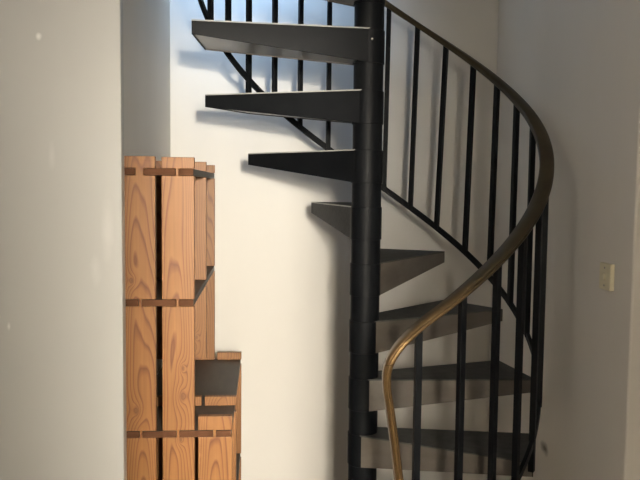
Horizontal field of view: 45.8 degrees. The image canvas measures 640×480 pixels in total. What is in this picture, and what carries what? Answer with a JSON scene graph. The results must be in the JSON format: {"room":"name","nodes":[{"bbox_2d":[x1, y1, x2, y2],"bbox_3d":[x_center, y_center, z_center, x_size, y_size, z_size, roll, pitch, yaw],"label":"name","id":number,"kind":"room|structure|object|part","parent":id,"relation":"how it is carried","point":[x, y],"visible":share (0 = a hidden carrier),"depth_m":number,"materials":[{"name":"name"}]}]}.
{"room":"stairwell","nodes":[
{"label":"stairwell","id":0,"kind":"room"},
{"bbox_2d":[0,0,126,479],"bbox_3d":[-1.275,0.079,2.014,1.482,2.700,0.044,0,4,-4],"label":"wall","id":1,"kind":"structure","parent":0,"point":[63,311],"depth_m":2.03,"materials":[{"name":"paint"}]},
{"bbox_2d":[123,0,170,373],"bbox_3d":[-0.672,-0.911,2.610,0.160,4.600,1.199,0,4,-4],"label":"wall","id":2,"kind":"structure","parent":0,"point":[146,23],"depth_m":2.60,"materials":[{"name":"paint"}]},
{"bbox_2d":[170,0,498,479],"bbox_3d":[0.066,-0.956,3.343,1.740,4.600,0.157,0,4,-4],"label":"wall","id":3,"kind":"structure","parent":0,"point":[282,272],"depth_m":3.33,"materials":[{"name":"paint"}]},
{"bbox_2d":[486,0,639,479],"bbox_3d":[0.907,-0.898,2.676,0.160,4.600,1.301,0,4,-4],"label":"wall","id":4,"kind":"structure","parent":0,"point":[575,63],"depth_m":2.43,"materials":[{"name":"paint"}]},
{"bbox_2d":[599,262,614,290],"bbox_3d":[0.844,0.108,2.236,0.021,0.079,0.072,0,4,-4],"label":"wall switch","id":5,"kind":"object","parent":4,"relation":"attached to","point":[606,278],"visible":1,"depth_m":2.22,"materials":[{"name":"beige plastic"}]},
{"bbox_3d":[-0.046,1.570,1.007,4.000,0.100,5.200,0,4,-4],"label":"floor","id":6,"kind":"structure","parent":0,"visible":0},
{"bbox_2d":[124,156,241,479],"bbox_3d":[-0.431,0.567,2.587,0.304,1.662,0.890,0,4,-4],"label":"slatted shelf","id":7,"kind":"object","parent":6,"relation":"on","point":[183,420],"visible":0.98,"depth_m":2.13,"materials":[{"name":"brown wood"}]},
{"bbox_2d":[192,0,553,479],"bbox_3d":[0.160,-0.740,2.453,1.180,4.300,1.192,0,4,-4],"label":"spiral staircase","id":8,"kind":"structure","parent":6,"relation":"on","point":[375,270],"depth_m":2.49,"materials":[{"name":"black metal"}]},
{"bbox_3d":[-0.393,-0.663,2.462,0.003,0.040,0.282,1,4,0],"label":"plate","id":9,"kind":"part","parent":8,"relation":"part of","materials":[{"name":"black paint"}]},
{"bbox_3d":[-0.329,-0.488,2.741,0.003,0.040,0.282,3,5,28],"label":"plate","id":10,"kind":"part","parent":8,"relation":"part of","materials":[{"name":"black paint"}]},
{"bbox_3d":[-0.118,-0.635,2.559,0.562,0.104,0.005,1,4,9],"label":"plate","id":11,"kind":"part","parent":8,"relation":"part of","materials":[{"name":"beige paint"}]},
{"bbox_3d":[-0.117,-0.621,2.373,0.562,0.104,0.005,0,4,-10],"label":"plate","id":12,"kind":"part","parent":8,"relation":"part of","materials":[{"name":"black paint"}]},
{"bbox_3d":[-0.131,-0.438,2.531,0.518,0.104,0.225,0,4,-4],"label":"plate","id":13,"kind":"part","parent":8,"relation":"part of","materials":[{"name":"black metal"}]},
{"bbox_3d":[-0.043,-0.449,2.695,0.562,0.104,0.005,4,5,37],"label":"plate","id":14,"kind":"part","parent":8,"relation":"part of","materials":[{"name":"beige paint"}]},
{"bbox_3d":[-0.078,-0.256,2.672,0.005,0.104,0.562,-3,6,-43],"label":"plate","id":15,"kind":"part","parent":8,"relation":"part of","materials":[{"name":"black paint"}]},
{"bbox_3d":[0.036,-0.077,2.777,0.102,0.104,0.553,0,4,-4],"label":"plate","id":16,"kind":"part","parent":8,"relation":"part of","materials":[{"name":"black metal"}]},
{"bbox_3d":[-0.128,-0.814,2.410,0.562,0.104,0.005,-1,4,-18],"label":"plate","id":17,"kind":"part","parent":8,"relation":"part of","materials":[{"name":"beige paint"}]},
{"bbox_3d":[0.341,0.116,2.744,0.005,0.104,0.562,3,5,31],"label":"plate","id":18,"kind":"part","parent":8,"relation":"part of","materials":[{"name":"beige paint"}]},
{"bbox_3d":[0.423,0.317,2.639,0.562,0.104,0.005,-2,5,-30],"label":"plate","id":19,"kind":"part","parent":8,"relation":"part of","materials":[{"name":"beige paint"}]},
{"bbox_3d":[0.388,0.717,2.404,0.562,0.104,0.005,3,5,24],"label":"plate","id":20,"kind":"part","parent":8,"relation":"part of","materials":[{"name":"beige paint"}]},
{"bbox_3d":[0.437,0.518,2.519,0.562,0.104,0.005,0,4,-3],"label":"plate","id":21,"kind":"part","parent":8,"relation":"part of","materials":[{"name":"beige paint"}]},
{"bbox_3d":[0.158,-0.472,2.473,1.181,2.811,1.193,0,4,-4],"label":"handrail","id":22,"kind":"part","parent":8,"relation":"part of","materials":[{"name":"brown metal"}]}
]}

